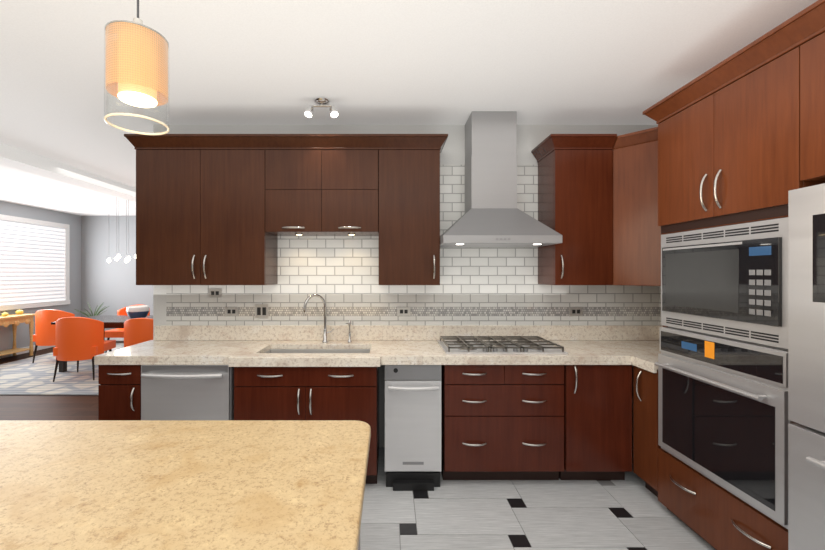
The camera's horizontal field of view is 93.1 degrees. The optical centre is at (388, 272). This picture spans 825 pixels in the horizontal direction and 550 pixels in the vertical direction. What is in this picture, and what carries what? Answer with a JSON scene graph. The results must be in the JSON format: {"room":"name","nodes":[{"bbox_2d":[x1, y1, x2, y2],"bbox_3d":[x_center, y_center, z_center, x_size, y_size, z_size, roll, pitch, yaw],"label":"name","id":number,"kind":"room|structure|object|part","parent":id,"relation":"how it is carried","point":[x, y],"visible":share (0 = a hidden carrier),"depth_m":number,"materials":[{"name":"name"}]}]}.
{"room":"dining room and kitchen","nodes":[
{"label":"dining room and kitchen","id":0,"kind":"room"},
{"bbox_2d":[0,201,80,350],"bbox_3d":[-6.800,0.113,2.680,0.100,2.740,11.740,0,0,0],"label":"wall","id":1,"kind":"structure","parent":0,"point":[73,221],"depth_m":7.75,"materials":[{"name":"grey paint"}]},
{"bbox_2d":[0,345,54,358],"bbox_3d":[-6.742,1.428,6.015,0.016,0.110,5.010,0,0,0],"label":"baseboard","id":2,"kind":"structure","parent":1,"relation":"attached to","point":[45,347],"depth_m":7.27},
{"bbox_2d":[0,214,69,310],"bbox_3d":[-6.727,-0.182,6.760,0.044,1.670,2.891,0,0,0],"label":"window blinds","id":3,"kind":"object","parent":1,"relation":"attached to","point":[34,263],"visible":0.94,"depth_m":7.39,"materials":[{"name":"white plastic"}]},
{"bbox_2d":[0,341,123,419],"bbox_3d":[-2.185,1.514,2.680,9.330,0.058,11.940,0,0,0],"label":"floor","id":4,"kind":"structure","parent":0,"point":[48,407],"depth_m":4.34,"materials":[{"name":"wood"}]},
{"bbox_2d":[0,314,34,355],"bbox_3d":[-6.530,1.102,6.292,0.400,0.738,1.456,0,0,0],"label":"console table","id":5,"kind":"object","parent":4,"relation":"on","point":[15,320],"visible":1,"depth_m":6.84,"materials":[{"name":"yellow wood"}]},
{"bbox_2d":[1,309,23,315],"bbox_3d":[-6.538,0.682,6.482,0.164,0.100,0.979,0,0,0],"label":"decor","id":6,"kind":"object","parent":5,"relation":"on","point":[19,311],"visible":1,"depth_m":6.87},
{"bbox_2d":[0,343,123,394],"bbox_3d":[-4.300,1.478,6.448,3.900,0.013,3.432,0,0,0],"label":"dining rug","id":7,"kind":"object","parent":4,"relation":"on","point":[26,376],"visible":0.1,"depth_m":5.49,"materials":[{"name":"grey carpet"}]},
{"bbox_2d":[32,309,74,362],"bbox_3d":[-5.572,1.032,6.631,0.591,0.877,0.636,0,0,0],"label":"dining chair","id":8,"kind":"object","parent":7,"relation":"on","point":[45,332],"visible":0.46,"depth_m":6.33,"materials":[{"name":"leather"}]},
{"bbox_2d":[53,317,115,381],"bbox_3d":[-4.318,1.032,5.556,0.612,0.877,0.653,0,0,0],"label":"dining chair","id":9,"kind":"object","parent":7,"relation":"on","point":[79,338],"visible":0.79,"depth_m":5.28,"materials":[{"name":"leather"}]},
{"bbox_2d":[51,315,152,371],"bbox_3d":[-4.120,1.097,6.198,1.700,0.748,0.936,0,0,0],"label":"dining table","id":10,"kind":"object","parent":7,"relation":"on","point":[113,321],"visible":0.1,"depth_m":5.94,"materials":[{"name":"brown wood"}]},
{"bbox_2d":[75,302,108,316],"bbox_3d":[-5.907,1.035,7.943,0.679,0.871,0.714,0,0,0],"label":"plant","id":11,"kind":"object","parent":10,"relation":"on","point":[96,313],"depth_m":7.81,"materials":[{"name":"green plant"}]},
{"bbox_2d":[126,305,148,318],"bbox_3d":[-3.850,0.615,5.980,0.300,0.214,0.312,0,0,0],"label":"bowl","id":12,"kind":"object","parent":10,"relation":"on","point":[139,311],"visible":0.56,"depth_m":5.87,"materials":[{"name":"white ceramic"}]},
{"bbox_2d":[105,304,149,352],"bbox_3d":[-4.700,1.032,7.069,0.591,0.877,0.612,0,0,0],"label":"dining chair","id":13,"kind":"object","parent":7,"relation":"on","point":[116,333],"visible":0.29,"depth_m":6.76,"materials":[{"name":"leather"}]},
{"bbox_2d":[124,318,152,347],"bbox_3d":[-3.291,1.032,5.422,0.588,0.877,0.632,0,0,0],"label":"dining chair","id":14,"kind":"object","parent":7,"relation":"on","point":[138,330],"visible":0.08,"depth_m":5.12,"materials":[{"name":"leather"}]},
{"bbox_2d":[81,216,152,330],"bbox_3d":[-2.185,0.113,8.600,9.130,2.740,0.100,0,0,0],"label":"wall","id":15,"kind":"structure","parent":0,"point":[113,286],"depth_m":8.55,"materials":[{"name":"grey paint"}]},
{"bbox_2d":[105,338,123,340],"bbox_3d":[-3.875,1.428,8.542,5.750,0.110,0.015,0,0,0],"label":"baseboard","id":16,"kind":"structure","parent":15,"relation":"attached to","point":[117,339],"depth_m":8.53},
{"bbox_2d":[153,125,657,446],"bbox_3d":[0.144,0.113,3.385,4.288,2.740,0.150,0,0,0],"label":"wall","id":17,"kind":"structure","parent":0,"point":[530,138],"depth_m":3.31,"materials":[{"name":"paint"}]},
{"bbox_2d":[136,150,277,284],"bbox_3d":[-1.433,-0.422,3.115,0.980,1.030,0.387,0,0,0],"label":"upper cabinet","id":18,"kind":"object","parent":17,"relation":"attached to","point":[200,217],"visible":0.96,"depth_m":2.96,"materials":[{"name":"brown wood"}]},
{"bbox_3d":[-1.433,-0.047,2.943,0.102,0.179,0.043,0,0,0],"label":"handle","id":19,"kind":"part","parent":18,"relation":"part of","materials":[{"name":"silver metal"}]},
{"bbox_2d":[124,134,447,153],"bbox_3d":[-0.767,-0.988,3.107,2.417,0.100,0.404,0,0,0],"label":"crown molding","id":20,"kind":"structure","parent":18,"relation":"attached to","point":[378,142],"depth_m":2.93,"materials":[{"name":"brown wood"}]},
{"bbox_2d":[265,150,378,235],"bbox_3d":[-0.511,-0.620,3.115,0.858,0.634,0.387,0,0,0],"label":"upper cabinet","id":21,"kind":"object","parent":17,"relation":"attached to","point":[321,192],"visible":0.96,"depth_m":2.96,"materials":[{"name":"brown wood"}]},
{"bbox_3d":[-0.512,-0.343,2.943,0.601,0.015,0.043,0,0,0],"label":"handle","id":22,"kind":"part","parent":21,"relation":"part of","materials":[{"name":"silver metal"}]},
{"bbox_2d":[295,233,355,235],"bbox_3d":[-0.507,-0.308,3.110,0.480,0.009,0.064,0,0,0],"label":"puck light","id":23,"kind":"object","parent":21,"relation":"attached to","point":[295,233],"depth_m":3.09,"materials":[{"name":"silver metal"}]},
{"bbox_2d":[154,325,657,339],"bbox_3d":[0.153,0.505,3.296,4.268,0.125,0.024,0,0,0],"label":"backsplash","id":24,"kind":"structure","parent":17,"relation":"attached to","point":[388,332],"depth_m":3.29,"materials":[{"name":"beige stone"}]},
{"bbox_2d":[379,150,439,284],"bbox_3d":[0.154,-0.422,3.115,0.467,1.030,0.387,0,0,0],"label":"upper cabinet","id":25,"kind":"object","parent":17,"relation":"attached to","point":[409,217],"visible":1,"depth_m":2.96,"materials":[{"name":"brown wood"}]},
{"bbox_3d":[0.341,-0.047,2.943,0.015,0.179,0.043,0,0,0],"label":"handle","id":26,"kind":"part","parent":25,"relation":"part of","materials":[{"name":"silver metal"}]},
{"bbox_2d":[166,165,657,324],"bbox_3d":[0.202,-0.237,3.306,4.173,1.360,0.008,0,0,0],"label":"tile backsplash","id":27,"kind":"structure","parent":17,"relation":"attached to","point":[476,286],"depth_m":3.30,"materials":[{"name":"white tile"}]},
{"bbox_2d":[208,289,221,296],"bbox_3d":[-1.471,0.170,3.298,0.112,0.072,0.006,0,0,0],"label":"outlet","id":28,"kind":"object","parent":27,"relation":"attached to","point":[211,292],"depth_m":3.30,"materials":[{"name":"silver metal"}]},
{"bbox_2d":[225,307,237,315],"bbox_3d":[-1.332,0.327,3.298,0.112,0.072,0.006,0,0,0],"label":"outlet","id":29,"kind":"object","parent":27,"relation":"attached to","point":[229,311],"depth_m":3.30,"materials":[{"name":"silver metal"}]},
{"bbox_2d":[255,304,267,317],"bbox_3d":[-1.077,0.323,3.298,0.113,0.116,0.006,0,0,0],"label":"outlet","id":30,"kind":"object","parent":27,"relation":"attached to","point":[261,310],"depth_m":3.30,"materials":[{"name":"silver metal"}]},
{"bbox_2d":[397,307,409,315],"bbox_3d":[0.125,0.327,3.298,0.112,0.072,0.006,0,0,0],"label":"outlet","id":31,"kind":"object","parent":27,"relation":"attached to","point":[401,311],"depth_m":3.30,"materials":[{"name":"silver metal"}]},
{"bbox_2d":[569,307,582,315],"bbox_3d":[1.581,0.327,3.298,0.112,0.072,0.006,0,0,0],"label":"outlet","id":32,"kind":"object","parent":27,"relation":"attached to","point":[573,311],"depth_m":3.30,"materials":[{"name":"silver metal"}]},
{"bbox_2d":[440,111,561,246],"bbox_3d":[0.821,-0.735,3.058,0.859,1.043,0.501,0,0,0],"label":"steel range hood","id":33,"kind":"object","parent":17,"relation":"attached to","point":[493,216],"visible":0.96,"depth_m":3.03,"materials":[{"name":"silver metal"}]},
{"bbox_2d":[531,134,616,284],"bbox_3d":[1.453,-0.472,3.107,0.493,1.130,0.404,0,0,0],"label":"upper cabinet","id":34,"kind":"object","parent":17,"relation":"attached to","point":[575,199],"depth_m":2.96,"materials":[{"name":"brown wood"}]},
{"bbox_3d":[1.308,-0.047,2.943,0.015,0.179,0.043,0,0,0],"label":"handle","id":35,"kind":"part","parent":34,"relation":"part of","materials":[{"name":"silver metal"}]},
{"bbox_3d":[1.453,-0.988,3.107,0.493,0.100,0.404,0,0,0],"label":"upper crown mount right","id":36,"kind":"part","parent":34,"relation":"part of","materials":[{"name":"brown wood"}]},
{"bbox_2d":[613,127,662,285],"bbox_3d":[1.993,-0.465,2.965,0.588,1.115,0.688,0,0,0],"label":"upper cabinet","id":37,"kind":"object","parent":17,"relation":"attached to","point":[637,234],"visible":0.31,"depth_m":2.84,"materials":[{"name":"brown wood"}]},
{"bbox_2d":[0,0,817,215],"bbox_3d":[-2.185,-1.307,2.680,9.330,0.100,11.940,0,0,0],"label":"ceiling","id":38,"kind":"structure","parent":0,"point":[439,62],"depth_m":2.34,"materials":[{"name":"white paint"}]},
{"bbox_2d":[0,143,135,201],"bbox_3d":[-3.900,-1.192,2.680,0.300,0.130,11.740,0,0,0],"label":"soffit","id":39,"kind":"structure","parent":38,"relation":"attached to","point":[18,159],"depth_m":4.54,"materials":[{"name":"white paint"}]},
{"bbox_2d":[107,197,135,262],"bbox_3d":[-4.120,-0.707,6.032,0.440,1.100,0.112,0,0,0],"label":"dining chandelier","id":40,"kind":"object","parent":38,"relation":"hanging from","point":[118,256],"visible":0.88,"depth_m":6.06,"materials":[{"name":"silver metal"}]},
{"bbox_2d":[104,0,169,134],"bbox_3d":[-0.596,-0.803,0.926,0.132,0.906,0.132,0,0,0],"label":"pendant lamp","id":41,"kind":"object","parent":38,"relation":"hanging from","point":[139,49],"visible":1,"depth_m":0.89,"materials":[{"name":"fabric"}]},
{"bbox_2d":[304,97,338,117],"bbox_3d":[-0.486,-1.190,2.829,0.248,0.131,0.111,0,0,0],"label":"spotlight fixture","id":42,"kind":"object","parent":38,"relation":"attached to","point":[320,102],"visible":1,"depth_m":2.80,"materials":[{"name":"silver metal"}]},
{"bbox_2d":[360,447,714,549],"bbox_3d":[0.111,1.482,0.060,4.356,0.005,6.500,0,0,0],"label":"floor","id":43,"kind":"structure","parent":0,"point":[630,512],"depth_m":2.36,"materials":[{"name":"tile"}]},
{"bbox_2d":[98,365,140,419],"bbox_3d":[-1.866,1.047,2.985,0.294,0.872,0.647,0,0,0],"label":"base cabinet","id":44,"kind":"object","parent":43,"relation":"on","point":[119,392],"visible":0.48,"depth_m":2.70,"materials":[{"name":"brown wood"}]},
{"bbox_3d":[-1.853,0.821,2.683,0.193,0.267,0.043,0,0,0],"label":"handle","id":45,"kind":"part","parent":44,"relation":"part of","materials":[{"name":"silver metal"}]},
{"bbox_2d":[141,365,234,419],"bbox_3d":[-1.401,1.047,2.954,0.610,0.872,0.710,0,0,0],"label":"dishwasher","id":46,"kind":"object","parent":43,"relation":"on","point":[187,392],"visible":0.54,"depth_m":2.68,"materials":[{"name":"silver metal"}]},
{"bbox_3d":[-1.401,0.695,2.638,0.544,0.027,0.078,0,0,0],"label":"handle","id":47,"kind":"part","parent":46,"relation":"part of","materials":[{"name":"silver metal"}]},
{"bbox_2d":[234,367,378,483],"bbox_3d":[-0.569,1.047,2.960,0.971,0.872,0.697,0,0,0],"label":"base cabinet","id":48,"kind":"object","parent":43,"relation":"on","point":[306,393],"visible":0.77,"depth_m":2.65,"materials":[{"name":"brown wood"}]},
{"bbox_3d":[-0.567,0.825,2.633,0.654,0.274,0.043,0,0,0],"label":"handle","id":49,"kind":"part","parent":48,"relation":"part of","materials":[{"name":"silver metal"}]},
{"bbox_2d":[94,340,660,372],"bbox_3d":[0.134,0.599,2.880,4.306,0.062,0.857,0,0,0],"label":"countertop","id":50,"kind":"structure","parent":48,"relation":"on","point":[642,354],"depth_m":2.69,"materials":[{"name":"beige stone"}]},
{"bbox_2d":[265,349,369,352],"bbox_3d":[-0.543,0.706,2.940,0.827,0.194,0.370,0,0,0],"label":"sink","id":51,"kind":"object","parent":50,"relation":"in","point":[318,351],"visible":0.02,"depth_m":3.11,"materials":[{"name":"silver metal"}]},
{"bbox_2d":[303,294,333,342],"bbox_3d":[-0.563,0.367,3.154,0.230,0.400,0.158,0,0,0],"label":"chrome gooseneck faucet","id":52,"kind":"object","parent":50,"relation":"on","point":[325,333],"visible":1,"depth_m":3.19,"materials":[{"name":"silver metal"}]},
{"bbox_2d":[346,320,351,342],"bbox_3d":[-0.329,0.478,3.198,0.052,0.180,0.054,0,0,0],"label":"soap dispenser","id":53,"kind":"object","parent":50,"relation":"on","point":[349,325],"visible":1,"depth_m":3.19,"materials":[{"name":"silver metal"}]},
{"bbox_2d":[437,336,567,353],"bbox_3d":[0.825,0.543,2.980,0.851,0.049,0.510,0,0,0],"label":"gas cooktop","id":54,"kind":"object","parent":50,"relation":"in","point":[492,345],"visible":1,"depth_m":2.87,"materials":[{"name":"silver metal"}]},
{"bbox_2d":[385,365,440,490],"bbox_3d":[0.166,1.047,2.960,0.394,0.872,0.698,0,0,0],"label":"trash compactor","id":55,"kind":"object","parent":43,"relation":"on","point":[412,427],"visible":0.94,"depth_m":2.68,"materials":[{"name":"silver metal"}]},
{"bbox_3d":[0.166,0.781,2.646,0.344,0.027,0.070,0,0,0],"label":"handle","id":56,"kind":"part","parent":55,"relation":"part of","materials":[{"name":"silver metal"}]},
{"bbox_2d":[441,365,563,479],"bbox_3d":[0.799,1.047,2.985,0.828,0.872,0.647,0,0,0],"label":"drawers","id":57,"kind":"object","parent":43,"relation":"on","point":[502,422],"visible":0.88,"depth_m":2.70,"materials":[{"name":"brown wood"}]},
{"bbox_3d":[0.799,0.936,2.683,0.583,0.498,0.043,0,0,0],"label":"handle","id":58,"kind":"part","parent":57,"relation":"part of","materials":[{"name":"silver metal"}]},
{"bbox_2d":[559,365,631,480],"bbox_3d":[1.456,1.047,2.985,0.456,0.872,0.647,0,0,0],"label":"base cabinet","id":59,"kind":"object","parent":43,"relation":"on","point":[597,422],"depth_m":2.70,"materials":[{"name":"brown wood"}]},
{"bbox_3d":[1.284,0.731,2.683,0.015,0.202,0.044,0,0,0],"label":"handle","id":60,"kind":"part","parent":59,"relation":"part of","materials":[{"name":"silver metal"}]},
{"bbox_2d":[634,366,660,496],"bbox_3d":[1.969,1.047,2.574,0.636,0.872,0.242,0,0,0],"label":"base cabinet","id":61,"kind":"object","parent":43,"relation":"on","point":[646,446],"visible":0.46,"depth_m":2.56,"materials":[{"name":"brown wood"}]},
{"bbox_3d":[1.673,0.756,2.610,0.043,0.201,0.015,0,0,0],"label":"handle","id":62,"kind":"part","parent":61,"relation":"part of","materials":[{"name":"silver metal"}]},
{"bbox_2d":[658,46,824,549],"bbox_3d":[1.969,0.273,2.027,0.636,2.420,0.845,0,0,0],"label":"tall cabinet","id":63,"kind":"object","parent":43,"relation":"on","point":[729,155],"visible":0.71,"depth_m":1.94,"materials":[{"name":"brown wood"}]},
{"bbox_3d":[1.672,0.347,2.027,0.043,1.747,0.618,0,0,0],"label":"handle","id":64,"kind":"part","parent":63,"relation":"part of","materials":[{"name":"silver metal"}]},
{"bbox_2d":[661,217,787,348],"bbox_3d":[1.957,0.043,2.027,0.582,0.560,0.777,0,0,0],"label":"built-in microwave","id":65,"kind":"object","parent":63,"relation":"in","point":[729,281],"visible":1,"depth_m":1.91,"materials":[{"name":"silver metal"}]},
{"bbox_2d":[655,327,796,528],"bbox_3d":[1.927,0.708,2.027,0.642,0.756,0.777,0,0,0],"label":"built-in oven","id":66,"kind":"object","parent":63,"relation":"in","point":[723,421],"visible":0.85,"depth_m":1.91,"materials":[{"name":"silver metal"}]},
{"bbox_3d":[1.635,0.548,2.027,0.058,0.021,0.660,0,0,0],"label":"handle","id":67,"kind":"part","parent":66,"relation":"part of","materials":[{"name":"silver metal"}]},
{"bbox_2d":[643,0,824,123],"bbox_3d":[1.959,-0.988,1.530,0.656,0.100,1.960,0,0,0],"label":"crown molding","id":68,"kind":"structure","parent":63,"relation":"attached to","point":[805,25],"depth_m":1.80,"materials":[{"name":"brown wood"}]},
{"bbox_2d":[788,183,824,549],"bbox_3d":[1.894,0.578,1.080,0.732,1.810,0.940,0,0,0],"label":"refrigerator","id":69,"kind":"object","parent":43,"relation":"on","point":[806,364],"visible":1,"depth_m":1.48,"materials":[{"name":"silver metal"}]},
{"bbox_3d":[1.556,0.238,1.080,0.058,0.910,0.700,0,0,0],"label":"handle","id":70,"kind":"part","parent":69,"relation":"part of","materials":[{"name":"silver metal"}]},
{"bbox_3d":[-1.102,1.046,0.144,2.027,0.874,2.168,0,0,0],"label":"base cabinet","id":71,"kind":"object","parent":43,"relation":"on","visible":0},
{"bbox_2d":[0,420,370,549],"bbox_3d":[-1.212,0.588,0.260,2.288,0.040,2.500,0,0,0],"label":"countertop","id":72,"kind":"structure","parent":71,"relation":"on","point":[182,484],"depth_m":1.05,"materials":[{"name":"beige stone"}]},
{"bbox_2d":[658,325,662,340],"bbox_3d":[2.277,0.505,2.857,0.020,0.125,0.810,0,0,0],"label":"backsplash","id":73,"kind":"structure","parent":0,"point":[659,327],"depth_m":3.27,"materials":[{"name":"beige stone"}]},
{"bbox_3d":[2.339,0.113,2.680,0.100,2.740,11.740,0,0,0],"label":"wall","id":74,"kind":"structure","parent":0,"visible":0},
{"bbox_2d":[658,286,662,325],"bbox_3d":[2.284,0.271,2.871,0.008,0.345,0.862,0,0,0],"label":"tile backsplash","id":75,"kind":"structure","parent":74,"relation":"attached to","point":[659,305],"depth_m":3.29,"materials":[{"name":"grey tile"}]},
{"bbox_2d":[800,32,824,180],"bbox_3d":[1.988,-0.657,1.107,0.599,0.560,0.992,0,0,0],"label":"upper cabinet","id":76,"kind":"object","parent":74,"relation":"attached to","point":[812,109],"visible":1,"depth_m":1.55,"materials":[{"name":"brown wood"}]}
]}

